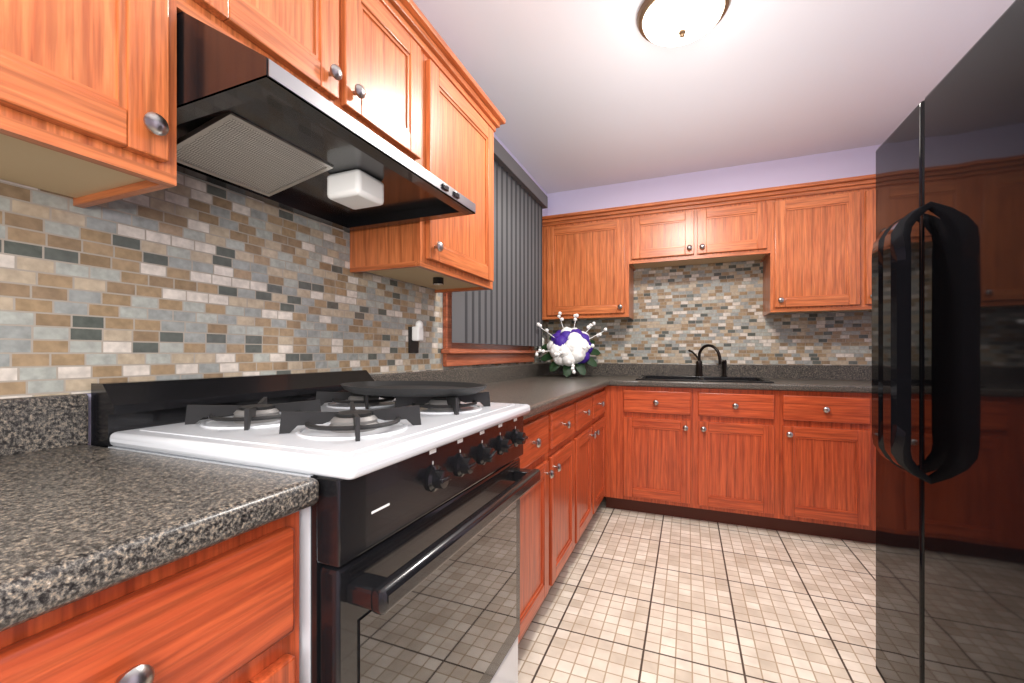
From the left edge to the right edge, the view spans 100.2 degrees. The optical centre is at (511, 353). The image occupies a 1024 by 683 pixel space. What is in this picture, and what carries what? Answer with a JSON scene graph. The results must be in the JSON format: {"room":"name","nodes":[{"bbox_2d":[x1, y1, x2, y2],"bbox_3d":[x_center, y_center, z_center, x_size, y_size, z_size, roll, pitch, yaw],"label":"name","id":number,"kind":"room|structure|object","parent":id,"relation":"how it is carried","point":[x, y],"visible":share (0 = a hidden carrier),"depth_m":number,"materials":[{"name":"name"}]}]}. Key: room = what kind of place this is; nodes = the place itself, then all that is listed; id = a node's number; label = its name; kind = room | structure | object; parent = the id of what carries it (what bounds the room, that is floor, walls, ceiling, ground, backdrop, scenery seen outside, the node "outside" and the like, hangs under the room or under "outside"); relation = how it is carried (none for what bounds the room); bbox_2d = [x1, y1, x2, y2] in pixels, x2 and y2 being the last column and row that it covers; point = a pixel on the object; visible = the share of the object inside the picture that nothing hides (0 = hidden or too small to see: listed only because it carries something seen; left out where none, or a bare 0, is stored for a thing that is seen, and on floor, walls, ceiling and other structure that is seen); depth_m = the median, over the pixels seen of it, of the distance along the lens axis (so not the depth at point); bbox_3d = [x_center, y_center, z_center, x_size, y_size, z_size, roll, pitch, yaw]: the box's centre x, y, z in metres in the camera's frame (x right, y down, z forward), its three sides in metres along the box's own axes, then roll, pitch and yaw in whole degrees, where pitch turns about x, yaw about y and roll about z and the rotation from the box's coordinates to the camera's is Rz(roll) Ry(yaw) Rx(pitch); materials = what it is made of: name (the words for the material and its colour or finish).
{"room":"kitchen","nodes":[
{"label":"kitchen","id":0,"kind":"room"},
{"bbox_2d":[0,133,547,444],"bbox_3d":[-0.747,-0.154,1.333,0.126,2.500,5.300,0,0,22],"label":"wall","id":1,"kind":"structure","parent":0,"point":[187,276],"depth_m":1.05,"materials":[{"name":"tile"}]},
{"bbox_2d":[0,0,199,207],"bbox_3d":[-0.803,-0.691,0.602,0.322,0.757,0.440,0,0,22],"label":"upper cabinet","id":2,"kind":"object","parent":1,"relation":"attached to","point":[88,103],"depth_m":0.66,"materials":[{"name":"brown wood"}]},
{"bbox_2d":[200,0,431,171],"bbox_3d":[-0.579,-0.848,1.147,0.322,0.442,0.740,0,0,22],"label":"upper cabinet","id":3,"kind":"object","parent":1,"relation":"attached to","point":[371,59],"depth_m":1.13,"materials":[{"name":"brown wood"}]},
{"bbox_2d":[177,11,475,231],"bbox_3d":[-0.485,-0.502,1.103,0.521,0.203,0.717,0,0,22],"label":"range hood","id":4,"kind":"object","parent":1,"relation":"attached to","point":[252,123],"visible":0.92,"depth_m":0.94,"materials":[{"name":"black metal"}]},
{"bbox_2d":[408,320,422,352],"bbox_3d":[-0.419,-0.074,1.901,0.049,0.145,0.072,0,0,22],"label":"electrical outlet","id":5,"kind":"object","parent":1,"relation":"attached to","point":[415,334],"visible":1,"depth_m":1.88,"materials":[{"name":"black"}]},
{"bbox_2d":[350,32,499,291],"bbox_3d":[-0.329,-0.691,1.757,0.322,0.757,0.578,0,0,22],"label":"upper cabinet","id":6,"kind":"object","parent":1,"relation":"attached to","point":[452,254],"depth_m":1.63,"materials":[{"name":"brown wood"}]},
{"bbox_2d":[441,292,538,366],"bbox_3d":[-0.121,-0.529,2.762,0.160,1.190,1.360,0,0,22],"label":"window","id":7,"kind":"structure","parent":1,"relation":"in","point":[460,354],"depth_m":2.39,"materials":[{"name":"brown wood"}]},
{"bbox_2d":[452,137,547,346],"bbox_3d":[-0.026,-0.639,2.743,0.110,1.170,1.345,0,0,22],"label":"vertical blinds","id":8,"kind":"object","parent":1,"relation":"attached to","point":[507,310],"visible":0.73,"depth_m":2.74,"materials":[{"name":"grey"}]},
{"bbox_2d":[537,338,543,354],"bbox_3d":[0.241,-0.059,3.511,0.049,0.145,0.072,0,0,22],"label":"electrical outlet","id":9,"kind":"object","parent":1,"relation":"attached to","point":[539,347],"visible":0.48,"depth_m":3.49,"materials":[{"name":"white plastic"}]},
{"bbox_2d":[518,497,883,682],"bbox_3d":[0.453,1.146,0.841,2.480,0.100,5.300,0,0,22],"label":"floor","id":10,"kind":"structure","parent":0,"point":[636,597],"depth_m":1.84,"materials":[{"name":"tile"}]},
{"bbox_2d":[0,511,298,682],"bbox_3d":[-0.672,0.660,0.542,0.616,0.872,0.455,0,0,22],"label":"base cabinet","id":11,"kind":"object","parent":10,"relation":"on","point":[226,611],"depth_m":0.48,"materials":[{"name":"brown wood"}]},
{"bbox_2d":[0,394,318,631],"bbox_3d":[-0.940,0.151,-0.141,0.643,0.140,1.926,0,0,22],"label":"countertop","id":12,"kind":"structure","parent":11,"relation":"on","point":[80,518],"depth_m":0.52,"materials":[{"name":"stone"}]},
{"bbox_2d":[91,370,540,682],"bbox_3d":[-0.382,0.579,1.091,0.721,1.035,0.768,0,0,22],"label":"range","id":13,"kind":"object","parent":10,"relation":"on","point":[409,546],"visible":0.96,"depth_m":0.85,"materials":[{"name":"black metal"}]},
{"bbox_2d":[341,381,486,396],"bbox_3d":[-0.285,0.100,1.234,0.453,0.022,0.307,0,0,22],"label":"pan","id":14,"kind":"object","parent":13,"relation":"on","point":[414,388],"visible":1,"depth_m":1.16,"materials":[{"name":"black metal"}]},
{"bbox_2d":[518,397,579,643],"bbox_3d":[-0.126,0.660,1.875,0.616,0.872,0.861,0,0,22],"label":"base cabinet","id":15,"kind":"object","parent":10,"relation":"on","point":[550,510],"depth_m":1.73,"materials":[{"name":"brown wood"}]},
{"bbox_2d":[370,363,611,419],"bbox_3d":[0.045,0.151,2.259,0.643,0.140,1.706,0,0,22],"label":"countertop","id":16,"kind":"structure","parent":15,"relation":"on","point":[534,385],"depth_m":2.35,"materials":[{"name":"stone"}]},
{"bbox_2d":[535,312,606,376],"bbox_3d":[0.453,-0.070,3.241,0.520,0.498,0.490,0,0,22],"label":"flower bouquet","id":17,"kind":"object","parent":16,"relation":"on","point":[567,348],"visible":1,"depth_m":3.17,"materials":[{"name":"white plant"}]},
{"bbox_2d":[580,388,604,536],"bbox_3d":[0.202,0.660,2.674,0.616,0.872,0.868,0,0,22],"label":"base cabinet","id":18,"kind":"object","parent":10,"relation":"on","point":[592,405],"depth_m":2.50,"materials":[{"name":"brown wood"}]},
{"bbox_2d":[760,390,875,543],"bbox_3d":[1.938,0.660,2.759,0.452,0.872,0.616,0,0,22],"label":"base cabinet","id":19,"kind":"object","parent":10,"relation":"on","point":[801,462],"depth_m":2.50,"materials":[{"name":"brown wood"}]},
{"bbox_2d":[612,363,871,392],"bbox_3d":[1.338,0.151,2.998,2.476,0.140,0.633,0,0,22],"label":"countertop","id":20,"kind":"structure","parent":19,"relation":"on","point":[820,378],"depth_m":2.96,"materials":[{"name":"stone"}]},
{"bbox_2d":[635,375,773,382],"bbox_3d":[1.318,0.259,3.002,0.816,0.173,0.531,0,0,22],"label":"sink","id":21,"kind":"object","parent":20,"relation":"in","point":[708,379],"visible":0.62,"depth_m":3.09,"materials":[{"name":"black metal"}]},
{"bbox_2d":[688,344,727,376],"bbox_3d":[1.453,0.051,3.178,0.268,0.240,0.148,0,0,22],"label":"faucet","id":22,"kind":"object","parent":20,"relation":"on","point":[723,363],"visible":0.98,"depth_m":3.17,"materials":[{"name":"black metal"}]},
{"bbox_2d":[872,0,1023,682],"bbox_3d":[1.309,0.218,0.840,0.835,1.755,0.907,0,0,22],"label":"refrigerator","id":23,"kind":"object","parent":10,"relation":"on","point":[948,343],"visible":1,"depth_m":0.97,"materials":[{"name":"black metal"}]},
{"bbox_2d":[547,144,880,364],"bbox_3d":[1.480,-0.154,3.345,2.720,2.500,0.126,0,0,22],"label":"wall","id":24,"kind":"structure","parent":0,"point":[680,312],"depth_m":3.24,"materials":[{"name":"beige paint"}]},
{"bbox_2d":[542,206,633,321],"bbox_3d":[0.589,-0.681,3.467,0.731,0.777,0.322,0,0,22],"label":"upper cabinet","id":25,"kind":"object","parent":24,"relation":"attached to","point":[587,272],"depth_m":3.31,"materials":[{"name":"brown wood"}]},
{"bbox_2d":[630,190,773,269],"bbox_3d":[1.350,-0.878,3.155,0.915,0.382,0.322,0,0,22],"label":"upper cabinet","id":26,"kind":"object","parent":24,"relation":"attached to","point":[723,228],"depth_m":3.00,"materials":[{"name":"brown wood"}]},
{"bbox_2d":[762,174,875,313],"bbox_3d":[2.036,-0.681,2.873,0.568,0.777,0.322,0,0,22],"label":"upper cabinet","id":27,"kind":"object","parent":24,"relation":"attached to","point":[809,245],"depth_m":2.73,"materials":[{"name":"brown wood"}]},
{"bbox_2d":[413,0,1014,193],"bbox_3d":[0.453,-1.454,0.841,2.680,0.100,5.500,0,0,22],"label":"ceiling","id":28,"kind":"structure","parent":0,"point":[581,94],"depth_m":2.17,"materials":[{"name":"white paint"}]},
{"bbox_2d":[636,0,730,46],"bbox_3d":[0.695,-1.346,1.747,0.360,0.114,0.360,0,0,22],"label":"ceiling light","id":29,"kind":"object","parent":28,"relation":"attached to","point":[671,23],"visible":1,"depth_m":1.71,"materials":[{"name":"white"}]}
]}

